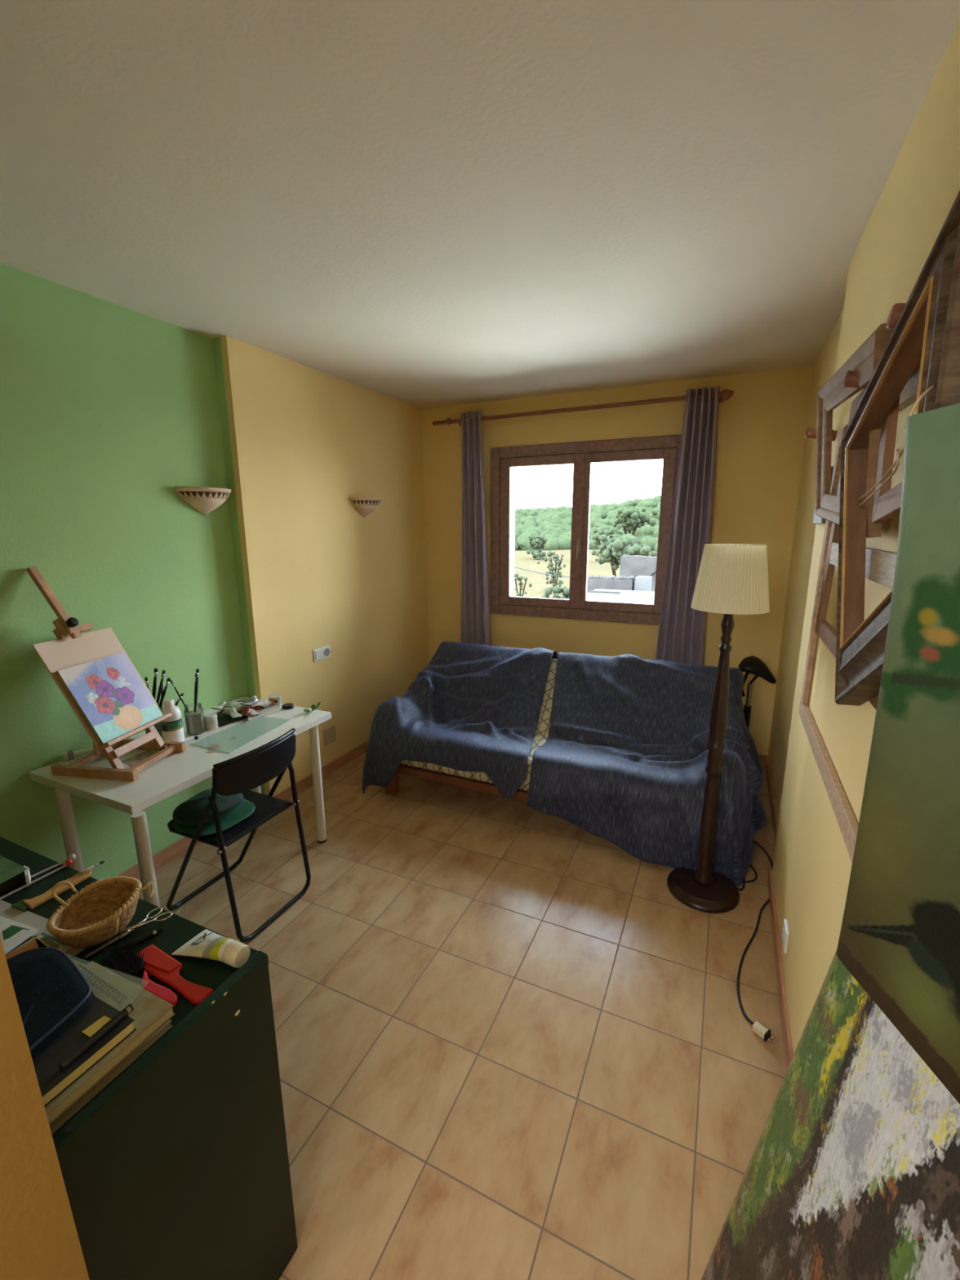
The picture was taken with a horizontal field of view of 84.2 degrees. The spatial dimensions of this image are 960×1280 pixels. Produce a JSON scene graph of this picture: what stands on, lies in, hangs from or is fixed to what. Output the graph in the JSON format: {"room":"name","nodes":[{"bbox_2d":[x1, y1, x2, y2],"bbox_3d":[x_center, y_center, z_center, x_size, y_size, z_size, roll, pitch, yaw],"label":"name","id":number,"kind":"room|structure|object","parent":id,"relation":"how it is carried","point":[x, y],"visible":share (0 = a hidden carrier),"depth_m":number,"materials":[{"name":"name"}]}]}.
{"room":"art studio","nodes":[
{"label":"art studio","id":0,"kind":"room"},
{"bbox_2d":[0,937,89,1279],"bbox_3d":[-0.931,0.244,0.669,2.831,2.648,0.190,5,13,24],"label":"wall","id":1,"kind":"structure","parent":0,"point":[39,1240],"depth_m":0.66,"materials":[{"name":"paint"}]},
{"bbox_2d":[0,262,428,880],"bbox_3d":[-1.384,-0.271,3.062,0.252,2.648,4.270,5,13,24],"label":"wall","id":2,"kind":"structure","parent":0,"point":[107,408],"depth_m":2.69,"materials":[{"name":"green paint"}]},
{"bbox_2d":[173,486,231,515],"bbox_3d":[-1.392,-0.718,2.750,0.118,0.134,0.309,5,13,24],"label":"wall sconce","id":3,"kind":"object","parent":2,"relation":"attached to","point":[204,500],"visible":1,"depth_m":2.70,"materials":[{"name":"ceramic"}]},
{"bbox_2d":[115,739,368,879],"bbox_3d":[-1.313,0.996,3.283,0.114,0.078,3.832,5,13,24],"label":"baseboard","id":4,"kind":"structure","parent":2,"relation":"attached to","point":[181,846],"depth_m":3.33,"materials":[{"name":"tile"}]},
{"bbox_2d":[312,644,330,662],"bbox_3d":[-1.054,0.090,3.549,0.017,0.082,0.165,5,13,24],"label":"light switch","id":5,"kind":"object","parent":2,"relation":"attached to","point":[324,652],"visible":1,"depth_m":3.54,"materials":[{"name":"white plastic"}]},
{"bbox_2d":[323,724,336,746],"bbox_3d":[-1.046,0.664,3.700,0.006,0.118,0.120,5,13,24],"label":"cover plate","id":6,"kind":"object","parent":2,"relation":"attached to","point":[329,734],"visible":1,"depth_m":3.69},
{"bbox_2d":[349,497,381,517],"bbox_3d":[-0.786,-0.948,3.803,0.118,0.134,0.309,5,13,24],"label":"wall sconce","id":7,"kind":"object","parent":2,"relation":"attached to","point":[364,506],"visible":1,"depth_m":3.74,"materials":[{"name":"ceramic"}]},
{"bbox_2d":[138,751,786,1279],"bbox_3d":[-0.489,1.412,1.764,3.300,0.100,6.470,5,13,24],"label":"floor","id":8,"kind":"structure","parent":0,"point":[507,1048],"depth_m":1.83,"materials":[{"name":"tile"}]},
{"bbox_2d":[0,836,297,1279],"bbox_3d":[-1.164,1.032,1.314,1.421,0.838,0.428,5,13,24],"label":"cabinet","id":9,"kind":"object","parent":8,"relation":"on","point":[178,1168],"visible":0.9,"depth_m":1.00,"materials":[{"name":"green laminate"}]},
{"bbox_2d":[0,855,31,893],"bbox_3d":[-1.315,0.601,1.422,0.150,0.033,0.343,-12,17,-43],"label":"book","id":10,"kind":"object","parent":9,"relation":"on","point":[12,874],"visible":1,"depth_m":1.36,"materials":[{"name":"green paper"}]},
{"bbox_2d":[0,899,48,937],"bbox_3d":[-1.160,0.654,1.248,0.349,0.004,0.121,5,13,24],"label":"envelope","id":11,"kind":"object","parent":9,"relation":"on","point":[27,917],"visible":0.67,"depth_m":1.25,"materials":[{"name":"grey paper"}]},
{"bbox_2d":[0,915,38,954],"bbox_3d":[-1.123,0.662,1.192,0.236,0.005,0.128,5,13,24],"label":"leaflet","id":12,"kind":"object","parent":11,"relation":"on","point":[12,933],"visible":1,"depth_m":1.20,"materials":[{"name":"white paper"}]},
{"bbox_2d":[5,937,46,959],"bbox_3d":[-0.975,0.677,1.131,0.074,0.002,0.088,5,13,24],"label":"booklet","id":13,"kind":"object","parent":9,"relation":"on","point":[33,944],"visible":0.24,"depth_m":1.16,"materials":[{"name":"paper"}]},
{"bbox_2d":[0,859,72,899],"bbox_3d":[-1.166,0.629,1.343,0.017,0.017,0.246,5,13,24],"label":"needle","id":14,"kind":"object","parent":9,"relation":"on","point":[69,862],"visible":1,"depth_m":1.38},
{"bbox_2d":[6,930,87,958],"bbox_3d":[-0.934,0.671,1.167,0.142,0.003,0.119,5,13,24],"label":"brochure","id":15,"kind":"object","parent":9,"relation":"on","point":[73,951],"visible":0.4,"depth_m":1.15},
{"bbox_2d":[35,932,71,953],"bbox_3d":[-0.947,0.669,1.165,0.116,0.002,0.054,5,13,24],"label":"postcard","id":16,"kind":"object","parent":15,"relation":"on","point":[51,941],"visible":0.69,"depth_m":1.17},
{"bbox_2d":[40,936,59,948],"bbox_3d":[-0.946,0.667,1.170,0.072,0.001,0.013,7,14,30],"label":"picture","id":17,"kind":"object","parent":16,"relation":"on","point":[49,941],"depth_m":1.17},
{"bbox_2d":[24,853,75,880],"bbox_3d":[-1.190,0.622,1.373,0.017,0.017,0.250,7,14,31],"label":"needle","id":18,"kind":"object","parent":9,"relation":"on","point":[73,856],"visible":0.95,"depth_m":1.43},
{"bbox_2d":[6,946,95,1059],"bbox_3d":[-0.799,0.669,0.944,0.310,0.080,0.172,11,16,41],"label":"bag","id":19,"kind":"object","parent":9,"relation":"on","point":[65,994],"visible":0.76,"depth_m":0.95,"materials":[{"name":"blue fabric"}]},
{"bbox_2d":[11,869,91,911],"bbox_3d":[-1.073,0.628,1.343,0.053,0.012,0.162,5,13,24],"label":"brush","id":20,"kind":"object","parent":9,"relation":"on","point":[23,905],"visible":0.97,"depth_m":1.31,"materials":[{"name":"brown wood"}]},
{"bbox_2d":[68,860,105,879],"bbox_3d":[-1.035,0.604,1.399,0.007,0.009,0.082,8,15,35],"label":"brush","id":21,"kind":"object","parent":20,"relation":"on","point":[103,861],"visible":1,"depth_m":1.40,"materials":[{"name":"wood"}]},
{"bbox_2d":[46,875,154,947],"bbox_3d":[-0.883,0.616,1.214,0.209,0.094,0.181,5,13,24],"label":"wicker basket","id":22,"kind":"object","parent":9,"relation":"on","point":[92,916],"visible":1,"depth_m":1.22,"materials":[{"name":"wicker"}]},
{"bbox_2d":[49,1019,172,1134],"bbox_3d":[-0.718,0.717,0.929,0.234,0.013,0.217,5,13,24],"label":"notebook","id":23,"kind":"object","parent":9,"relation":"on","point":[91,1093],"visible":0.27,"depth_m":0.88,"materials":[{"name":"paper"}]},
{"bbox_2d":[48,1020,168,1125],"bbox_3d":[-0.721,0.704,0.927,0.228,0.013,0.215,5,13,24],"label":"notebook","id":24,"kind":"object","parent":23,"relation":"on","point":[167,1020],"visible":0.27,"depth_m":0.88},
{"bbox_2d":[44,960,174,1124],"bbox_3d":[-0.717,0.687,0.924,0.245,0.020,0.221,5,13,24],"label":"notebook","id":25,"kind":"object","parent":24,"relation":"on","point":[150,1011],"visible":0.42,"depth_m":0.91,"materials":[{"name":"paper"}]},
{"bbox_2d":[32,995,136,1106],"bbox_3d":[-0.708,0.675,0.884,0.170,0.021,0.161,5,13,24],"label":"book","id":26,"kind":"object","parent":25,"relation":"on","point":[52,1081],"visible":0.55,"depth_m":0.87,"materials":[{"name":"paper"}]},
{"bbox_2d":[57,1003,133,1070],"bbox_3d":[-0.635,0.656,0.883,0.014,0.016,0.113,5,13,22],"label":"marker","id":27,"kind":"object","parent":26,"relation":"on","point":[128,1009],"visible":1,"depth_m":0.88,"materials":[{"name":"plastic"}]},
{"bbox_2d":[81,1015,111,1036],"bbox_3d":[-0.645,0.658,0.903,0.039,0.002,0.036,5,13,24],"label":"card","id":28,"kind":"object","parent":26,"relation":"on","point":[91,1030],"visible":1,"depth_m":0.90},
{"bbox_2d":[71,959,142,1011],"bbox_3d":[-0.755,0.655,1.007,0.244,0.011,0.099,5,13,24],"label":"spiral notebook","id":29,"kind":"object","parent":25,"relation":"on","point":[117,992],"visible":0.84,"depth_m":1.01,"materials":[{"name":"beige paper"}]},
{"bbox_2d":[84,906,186,958],"bbox_3d":[-0.787,0.654,1.215,0.200,0.014,0.061,-12,17,-43],"label":"scissors","id":30,"kind":"object","parent":9,"relation":"on","point":[122,933],"visible":1,"depth_m":1.21,"materials":[{"name":"metal"}]},
{"bbox_2d":[115,927,162,951],"bbox_3d":[-0.754,0.664,1.176,0.012,0.012,0.090,11,17,43],"label":"pen","id":31,"kind":"object","parent":9,"relation":"on","point":[154,932],"visible":0.77,"depth_m":1.18,"materials":[{"name":"plastic"}]},
{"bbox_2d":[101,940,177,1007],"bbox_3d":[-0.684,0.672,1.081,0.238,0.035,0.056,5,13,24],"label":"brush","id":32,"kind":"object","parent":9,"relation":"on","point":[123,963],"visible":0.97,"depth_m":1.09,"materials":[{"name":"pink plastic"}]},
{"bbox_2d":[137,944,213,1004],"bbox_3d":[-0.630,0.681,1.088,0.230,0.014,0.046,7,14,29],"label":"stapler","id":33,"kind":"object","parent":9,"relation":"on","point":[158,964],"visible":0.92,"depth_m":1.08,"materials":[{"name":"plastic"}]},
{"bbox_2d":[170,928,249,968],"bbox_3d":[-0.571,0.654,1.138,0.164,0.044,0.083,5,13,24],"label":"tube","id":34,"kind":"object","parent":9,"relation":"on","point":[208,944],"visible":1,"depth_m":1.12,"materials":[{"name":"plastic"}]},
{"bbox_2d":[28,696,331,906],"bbox_3d":[-1.300,0.820,2.560,0.693,0.727,1.086,5,13,24],"label":"desk","id":35,"kind":"object","parent":8,"relation":"on","point":[177,771],"visible":0.43,"depth_m":2.13,"materials":[{"name":"white laminate"}]},
{"bbox_2d":[62,747,93,759],"bbox_3d":[-1.682,0.477,2.334,0.239,0.038,0.038,-11,16,-41],"label":"paint tube","id":36,"kind":"object","parent":35,"relation":"on","point":[70,754],"visible":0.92,"depth_m":2.27,"materials":[{"name":"plastic"}]},
{"bbox_2d":[26,566,186,781],"bbox_3d":[-1.550,0.112,2.179,0.453,0.820,0.340,2,12,9],"label":"easel","id":37,"kind":"object","parent":35,"relation":"on","point":[65,625],"visible":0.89,"depth_m":2.12,"materials":[{"name":"brown wood"}]},
{"bbox_2d":[31,627,162,746],"bbox_3d":[-1.559,0.180,2.204,0.214,0.402,0.353,2,12,9],"label":"board","id":38,"kind":"object","parent":37,"relation":"on","point":[60,654],"visible":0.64,"depth_m":2.14,"materials":[{"name":"wood"}]},
{"bbox_2d":[53,652,163,746],"bbox_3d":[-1.517,0.231,2.194,0.168,0.297,0.314,2,12,9],"label":"flower painting","id":39,"kind":"object","parent":37,"relation":"on","point":[108,693],"visible":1,"depth_m":2.17,"materials":[{"name":"paint"}]},
{"bbox_2d":[97,712,172,751],"bbox_3d":[-1.428,0.377,2.216,0.055,0.038,0.340,2,12,9],"label":"tray","id":40,"kind":"object","parent":37,"relation":"on","point":[107,746],"depth_m":2.18,"materials":[{"name":"brown wood"}]},
{"bbox_2d":[121,750,155,766],"bbox_3d":[-1.461,0.507,2.286,0.100,0.001,0.138,5,13,24],"label":"rag","id":41,"kind":"object","parent":35,"relation":"on","point":[135,759],"visible":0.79,"depth_m":2.28,"materials":[{"name":"fabric"}]},
{"bbox_2d":[145,721,162,738],"bbox_3d":[-1.525,0.406,2.492,0.082,0.113,0.082,5,13,24],"label":"pot","id":42,"kind":"object","parent":35,"relation":"on","point":[157,726],"visible":0.06,"depth_m":2.47,"materials":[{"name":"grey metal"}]},
{"bbox_2d":[151,667,158,699],"bbox_3d":[-1.516,0.283,2.468,0.018,0.305,0.072,10,16,39],"label":"brush","id":43,"kind":"object","parent":42,"relation":"in","point":[154,684],"visible":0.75,"depth_m":2.46,"materials":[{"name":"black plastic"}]},
{"bbox_2d":[155,670,165,704],"bbox_3d":[-1.508,0.289,2.485,0.015,0.287,0.105,8,15,33],"label":"brush","id":44,"kind":"object","parent":42,"relation":"in","point":[163,672],"visible":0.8,"depth_m":2.48,"materials":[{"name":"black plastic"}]},
{"bbox_2d":[158,677,170,708],"bbox_3d":[-1.506,0.308,2.499,0.016,0.245,0.124,8,15,33],"label":"brush","id":45,"kind":"object","parent":42,"relation":"in","point":[168,679],"visible":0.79,"depth_m":2.50,"materials":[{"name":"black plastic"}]},
{"bbox_2d":[160,698,184,742],"bbox_3d":[-1.417,0.372,2.439,0.088,0.202,0.088,5,13,24],"label":"bottle","id":46,"kind":"object","parent":35,"relation":"on","point":[172,729],"visible":0.92,"depth_m":2.41,"materials":[{"name":"white plastic"}]},
{"bbox_2d":[183,702,205,735],"bbox_3d":[-1.371,0.379,2.552,0.080,0.140,0.080,5,13,24],"label":"jar","id":47,"kind":"object","parent":35,"relation":"on","point":[194,722],"visible":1,"depth_m":2.53,"materials":[{"name":"clear plastic"}]},
{"bbox_2d":[169,680,190,713],"bbox_3d":[-1.402,0.308,2.520,0.108,0.252,0.009,0,12,0],"label":"brush","id":48,"kind":"object","parent":47,"relation":"in","point":[171,681],"visible":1,"depth_m":2.51,"materials":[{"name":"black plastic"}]},
{"bbox_2d":[194,668,199,712],"bbox_3d":[-1.372,0.286,2.563,0.015,0.278,0.118,-1,12,-2],"label":"brush","id":49,"kind":"object","parent":47,"relation":"in","point":[197,669],"visible":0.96,"depth_m":2.56,"materials":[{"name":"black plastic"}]},
{"bbox_2d":[204,712,217,730],"bbox_3d":[-1.322,0.401,2.612,0.059,0.070,0.059,5,13,24],"label":"jar","id":50,"kind":"object","parent":35,"relation":"on","point":[211,721],"visible":1,"depth_m":2.59,"materials":[{"name":"plastic"}]},
{"bbox_2d":[217,705,247,727],"bbox_3d":[-1.276,0.393,2.788,0.195,0.012,0.340,5,13,24],"label":"tray","id":51,"kind":"object","parent":35,"relation":"on","point":[223,719],"visible":0.35,"depth_m":2.71,"materials":[{"name":"black plastic"}]},
{"bbox_2d":[210,701,226,710],"bbox_3d":[-1.359,0.350,2.783,0.048,0.039,0.106,1,12,6],"label":"paint tube","id":52,"kind":"object","parent":51,"relation":"on","point":[220,705],"visible":0.77,"depth_m":2.77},
{"bbox_2d":[229,706,241,718],"bbox_3d":[-1.256,0.373,2.717,0.048,0.044,0.106,-10,16,-39],"label":"paint tube","id":53,"kind":"object","parent":51,"relation":"on","point":[233,713],"visible":1,"depth_m":2.71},
{"bbox_2d":[190,716,290,753],"bbox_3d":[-1.131,0.445,2.557,0.258,0.005,0.444,5,13,24],"label":"cutting mat","id":54,"kind":"object","parent":35,"relation":"on","point":[228,740],"visible":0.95,"depth_m":2.52,"materials":[{"name":"green"}]},
{"bbox_2d":[247,702,281,720],"bbox_3d":[-1.160,0.381,2.827,0.109,0.016,0.238,7,14,31],"label":"plastic box","id":55,"kind":"object","parent":35,"relation":"on","point":[274,708],"visible":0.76,"depth_m":2.82,"materials":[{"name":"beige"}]},
{"bbox_2d":[240,705,253,715],"bbox_3d":[-1.213,0.366,2.764,0.048,0.038,0.106,0,12,0],"label":"paint tube","id":56,"kind":"object","parent":55,"relation":"on","point":[246,710],"visible":0.88,"depth_m":2.74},
{"bbox_2d":[248,700,271,706],"bbox_3d":[-1.165,0.343,2.825,0.107,0.042,0.048,-12,17,-43],"label":"paint tube","id":57,"kind":"object","parent":55,"relation":"on","point":[262,703],"visible":1,"depth_m":2.81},
{"bbox_2d":[281,702,293,709],"bbox_3d":[-1.052,0.363,2.908,0.062,0.018,0.062,5,13,24],"label":"lid","id":58,"kind":"object","parent":35,"relation":"on","point":[288,705],"visible":1,"depth_m":2.89,"materials":[{"name":"black plastic"}]},
{"bbox_2d":[303,702,320,718],"bbox_3d":[-0.905,0.367,2.821,0.064,0.041,0.153,5,13,24],"label":"leaf sprig","id":59,"kind":"object","parent":35,"relation":"on","point":[313,706],"visible":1,"depth_m":2.83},
{"bbox_2d":[165,728,311,942],"bbox_3d":[-1.102,0.811,2.374,0.497,0.818,0.436,5,13,24],"label":"folding chair","id":60,"kind":"object","parent":8,"relation":"on","point":[242,773],"visible":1,"depth_m":2.23,"materials":[{"name":"black metal"}]},
{"bbox_2d":[172,788,255,835],"bbox_3d":[-1.161,0.722,2.319,0.293,0.120,0.313,5,13,24],"label":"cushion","id":61,"kind":"object","parent":60,"relation":"on","point":[187,816],"visible":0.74,"depth_m":2.25,"materials":[{"name":"green fabric"}]},
{"bbox_2d":[385,658,557,801],"bbox_3d":[0.471,0.604,3.399,2.060,0.780,0.989,5,13,24],"label":"sofa","id":62,"kind":"object","parent":8,"relation":"on","point":[479,781],"visible":0.05,"depth_m":3.26,"materials":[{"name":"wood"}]},
{"bbox_2d":[362,640,557,799],"bbox_3d":[-0.051,0.525,3.604,1.151,0.836,1.125,5,13,24],"label":"sheet","id":63,"kind":"object","parent":62,"relation":"on","point":[476,708],"visible":1,"depth_m":3.47,"materials":[{"name":"fabric"}]},
{"bbox_2d":[400,733,547,791],"bbox_3d":[0.361,0.733,3.182,1.920,0.190,0.438,5,13,24],"label":"seat cushion","id":64,"kind":"object","parent":62,"relation":"on","point":[482,780],"depth_m":3.20,"materials":[{"name":"fabric"}]},
{"bbox_2d":[534,658,557,736],"bbox_3d":[0.554,0.430,3.545,1.960,0.503,0.586,5,13,24],"label":"cushion","id":65,"kind":"object","parent":62,"relation":"on","point":[543,726],"depth_m":3.49,"materials":[{"name":"fabric"}]},
{"bbox_2d":[527,652,767,886],"bbox_3d":[0.965,0.616,3.139,1.323,0.852,1.138,5,13,24],"label":"sheet","id":66,"kind":"object","parent":62,"relation":"on","point":[622,760],"visible":0.97,"depth_m":2.88,"materials":[{"name":"fabric"}]},
{"bbox_2d":[666,543,774,1042],"bbox_3d":[1.088,0.422,2.245,0.475,1.617,1.297,5,13,24],"label":"floor lamp","id":67,"kind":"object","parent":8,"relation":"on","point":[732,579],"visible":0.91,"depth_m":2.27,"materials":[{"name":"brown wood"}]},
{"bbox_2d":[737,655,776,728],"bbox_3d":[1.750,0.530,3.508,0.244,0.867,0.419,0,12,-1],"label":"exercise bike","id":68,"kind":"object","parent":8,"relation":"on","point":[753,664],"visible":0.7,"depth_m":3.38,"materials":[{"name":"black plastic"}]},
{"bbox_2d":[701,951,959,1279],"bbox_3d":[0.433,0.996,0.723,0.199,1.116,0.740,5,13,24],"label":"canvas","id":69,"kind":"object","parent":8,"relation":"on","point":[852,1172],"visible":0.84,"depth_m":0.73,"materials":[{"name":"paint"}]},
{"bbox_2d":[0,0,959,408],"bbox_3d":[-0.501,-1.274,1.183,3.300,0.100,6.470,5,13,24],"label":"ceiling","id":70,"kind":"structure","parent":0,"point":[422,204],"depth_m":1.45,"materials":[{"name":"paint"}]},
{"bbox_2d":[422,365,813,755],"bbox_3d":[0.839,-0.532,4.224,2.792,2.648,0.238,5,13,24],"label":"wall","id":71,"kind":"structure","parent":0,"point":[762,428],"depth_m":3.77,"materials":[{"name":"yellow paint"}]},
{"bbox_2d":[511,466,515,595],"bbox_3d":[0.835,-0.847,4.208,1.298,1.160,0.190,5,13,24],"label":"trim","id":72,"kind":"structure","parent":71,"relation":"attached to","point":[513,517],"depth_m":4.51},
{"bbox_2d":[432,389,733,426],"bbox_3d":[0.632,-1.671,3.873,2.205,0.068,0.119,5,13,24],"label":"curtain rod","id":73,"kind":"object","parent":71,"relation":"attached to","point":[725,394],"visible":0.87,"depth_m":3.75,"materials":[{"name":"brown wood"}]},
{"bbox_2d":[460,410,490,645],"bbox_3d":[-0.040,-0.563,4.404,0.348,2.501,0.109,5,13,24],"label":"curtain","id":74,"kind":"object","parent":73,"relation":"hanging from","point":[475,612],"visible":0.73,"depth_m":4.34,"materials":[{"name":"fabric"}]},
{"bbox_2d":[655,386,719,665],"bbox_3d":[1.447,-0.424,3.728,0.370,2.501,0.108,5,13,24],"label":"curtain","id":75,"kind":"object","parent":73,"relation":"hanging from","point":[682,627],"visible":0.78,"depth_m":3.65,"materials":[{"name":"fabric"}]},
{"bbox_2d":[490,434,681,625],"bbox_3d":[0.765,-0.815,4.061,1.480,1.330,0.140,5,13,24],"label":"window","id":76,"kind":"structure","parent":71,"relation":"in","point":[500,468],"depth_m":4.05,"materials":[{"name":"brown wood"}]},
{"bbox_2d":[767,19,959,1053],"bbox_3d":[0.851,0.194,0.863,0.234,2.648,6.470,5,13,24],"label":"wall","id":77,"kind":"structure","parent":0,"point":[812,864],"depth_m":1.58,"materials":[{"name":"yellow paint"}]},
{"bbox_2d":[764,755,793,1071],"bbox_3d":[1.225,1.233,2.132,0.070,0.078,3.832,5,13,24],"label":"baseboard","id":78,"kind":"structure","parent":77,"relation":"attached to","point":[785,1024],"depth_m":2.08,"materials":[{"name":"tile"}]},
{"bbox_2d":[782,919,789,953],"bbox_3d":[1.130,1.097,1.968,0.015,0.085,0.085,5,13,24],"label":"wall socket","id":79,"kind":"object","parent":77,"relation":"attached to","point":[785,931],"visible":1,"depth_m":1.94,"materials":[{"name":"white plastic"}]},
{"bbox_2d":[804,426,836,440],"bbox_3d":[1.252,-0.755,1.949,0.100,0.053,0.036,5,13,24],"label":"peg","id":80,"kind":"object","parent":77,"relation":"attached to","point":[811,433],"visible":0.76,"depth_m":1.95,"materials":[{"name":"brown wood"}]},
{"bbox_2d":[813,466,833,523],"bbox_3d":[1.304,-0.545,2.021,0.022,0.200,0.230,5,13,24],"label":"picture","id":81,"kind":"object","parent":77,"relation":"attached to","point":[816,519],"visible":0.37,"depth_m":1.97},
{"bbox_2d":[813,504,821,518],"bbox_3d":[1.295,-0.546,2.025,0.002,0.160,0.190,5,13,24],"label":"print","id":82,"kind":"object","parent":81,"relation":"attached to","point":[815,516],"depth_m":2.09},
{"bbox_2d":[842,369,867,388],"bbox_3d":[0.899,-0.596,1.220,0.112,0.053,0.036,5,13,24],"label":"peg","id":83,"kind":"object","parent":77,"relation":"attached to","point":[850,380],"visible":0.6,"depth_m":1.23,"materials":[{"name":"brown wood"}]},
{"bbox_2d":[814,322,893,537],"bbox_3d":[0.969,-0.510,1.417,0.079,0.452,0.943,5,13,24],"label":"wooden frame","id":84,"kind":"object","parent":83,"relation":"hanging from","point":[864,361],"visible":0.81,"depth_m":1.38,"materials":[{"name":"brown wood"}]},
{"bbox_2d":[814,359,920,710],"bbox_3d":[0.871,-0.255,1.184,0.018,0.670,1.030,5,13,24],"label":"frame","id":85,"kind":"object","parent":83,"relation":"hanging from","point":[880,565],"visible":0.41,"depth_m":1.45,"materials":[{"name":"brown wood"}]},
{"bbox_2d":[798,367,919,862],"bbox_3d":[0.909,-0.062,1.250,0.018,1.015,1.565,5,13,24],"label":"frame","id":86,"kind":"object","parent":77,"relation":"attached to","point":[847,823],"visible":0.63,"depth_m":1.62,"materials":[{"name":"brown wood"}]},
{"bbox_2d":[885,302,906,328],"bbox_3d":[0.718,-0.514,0.845,0.116,0.053,0.036,5,13,24],"label":"peg","id":87,"kind":"object","parent":77,"relation":"attached to","point":[896,310],"visible":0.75,"depth_m":0.85,"materials":[{"name":"brown wood"}]},
{"bbox_2d":[871,394,902,523],"bbox_3d":[0.700,-0.369,0.840,0.016,0.360,0.499,5,13,24],"label":"frame","id":88,"kind":"object","parent":87,"relation":"hanging from","point":[887,501],"visible":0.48,"depth_m":1.00,"materials":[{"name":"brown wood"}]},
{"bbox_2d":[835,190,959,706],"bbox_3d":[0.695,-0.196,0.908,0.080,0.757,0.670,5,13,24],"label":"picture frame","id":89,"kind":"object","parent":87,"relation":"hanging from","point":[927,328],"visible":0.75,"depth_m":0.88,"materials":[{"name":"wood"}]},
{"bbox_2d":[857,447,903,506],"bbox_3d":[0.702,-0.275,0.947,0.011,0.071,0.542,7,14,29],"label":"string","id":90,"kind":"object","parent":89,"relation":"attached to","point":[898,455],"visible":0.99,"depth_m":0.82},
{"bbox_2d":[835,384,959,1104],"bbox_3d":[0.486,0.090,0.522,0.063,0.724,0.402,1,12,8],"label":"canvas","id":91,"kind":"object","parent":77,"relation":"attached to","point":[900,935],"visible":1,"depth_m":0.57,"materials":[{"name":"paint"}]},
{"label":"outside","id":92,"kind":"structure","parent":0,"visible":0},
{"bbox_3d":[38.482,-39.760,173.857,180.000,13.390,162.000,5,13,24],"label":"hills","id":93,"kind":"object","parent":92,"visible":0},
{"bbox_2d":[514,494,661,551],"bbox_3d":[5.912,-42.412,183.809,161.306,17.572,156.952,5,13,24],"label":"forest","id":94,"kind":"object","parent":93,"relation":"on","point":[555,523],"visible":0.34,"depth_m":131.13,"materials":[{"name":"plant"}]},
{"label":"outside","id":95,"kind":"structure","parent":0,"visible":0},
{"bbox_2d":[514,549,651,598],"bbox_3d":[19.368,-30.297,133.660,180.000,14.489,255.000,5,13,24],"label":"ground","id":96,"kind":"structure","parent":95,"point":[522,560],"depth_m":63.19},
{"bbox_2d":[514,573,532,596],"bbox_3d":[2.390,-2.609,32.095,1.330,2.875,1.278,5,13,24],"label":"shrub","id":97,"kind":"object","parent":96,"relation":"on","point":[519,579],"visible":0.54,"depth_m":31.91,"materials":[{"name":"green plant"}]},
{"bbox_2d":[519,533,552,559],"bbox_3d":[8.631,-14.081,80.478,4.716,3.987,4.036,-12,17,-43],"label":"shrub","id":98,"kind":"object","parent":96,"relation":"on","point":[536,554],"visible":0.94,"depth_m":80.16,"materials":[{"name":"green plant"}]},
{"bbox_2d":[537,551,565,592],"bbox_3d":[6.142,-5.741,45.305,2.346,3.622,2.339,5,13,24],"label":"shrub","id":99,"kind":"object","parent":96,"relation":"on","point":[556,557],"visible":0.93,"depth_m":45.16,"materials":[{"name":"green plant"}]},
{"bbox_2d":[539,586,569,599],"bbox_3d":[3.591,-1.219,25.146,2.149,2.843,2.165,-2,12,-9],"label":"shrub","id":100,"kind":"object","parent":96,"relation":"on","point":[566,591],"visible":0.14,"depth_m":24.36,"materials":[{"name":"green plant"}]},
{"bbox_2d":[589,527,617,562],"bbox_3d":[17.103,-13.140,73.603,4.448,4.767,4.074,0,12,0],"label":"shrub","id":101,"kind":"object","parent":96,"relation":"on","point":[597,538],"visible":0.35,"depth_m":72.77,"materials":[{"name":"green plant"}]},
{"bbox_2d":[586,574,634,592],"bbox_3d":[3.697,0.292,15.456,1.316,4.366,0.400,5,13,24],"label":"wall","id":102,"kind":"structure","parent":96,"relation":"on","point":[611,582],"depth_m":14.88,"materials":[{"name":"concrete"}]},
{"bbox_2d":[586,588,654,604],"bbox_3d":[3.310,1.154,12.275,2.700,4.030,5.700,5,13,24],"label":"terrace","id":103,"kind":"object","parent":96,"relation":"on","point":[597,594],"visible":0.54,"depth_m":13.35,"materials":[{"name":"concrete"}]},
{"bbox_2d":[635,575,652,591],"bbox_3d":[4.563,0.362,15.202,0.370,4.330,0.550,5,13,24],"label":"chimney","id":104,"kind":"object","parent":103,"relation":"on","point":[642,583],"visible":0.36,"depth_m":14.55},
{"bbox_2d":[595,533,657,576],"bbox_3d":[8.075,-3.221,29.322,2.991,5.135,3.832,-6,13,-23],"label":"tree","id":105,"kind":"object","parent":96,"relation":"on","point":[615,548],"visible":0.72,"depth_m":28.62,"materials":[{"name":"green plant"}]},
{"bbox_2d":[600,499,658,535],"bbox_3d":[29.305,-22.925,104.261,10.522,9.048,10.496,5,13,24],"label":"pine tree","id":106,"kind":"object","parent":96,"relation":"on","point":[629,517],"visible":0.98,"depth_m":102.50,"materials":[{"name":"green plant"}]},
{"bbox_2d":[619,555,657,591],"bbox_3d":[7.355,-1.193,21.559,2.600,4.660,5.130,5,13,24],"label":"house","id":107,"kind":"structure","parent":96,"relation":"on","point":[635,566],"depth_m":19.25,"materials":[{"name":"stone"}]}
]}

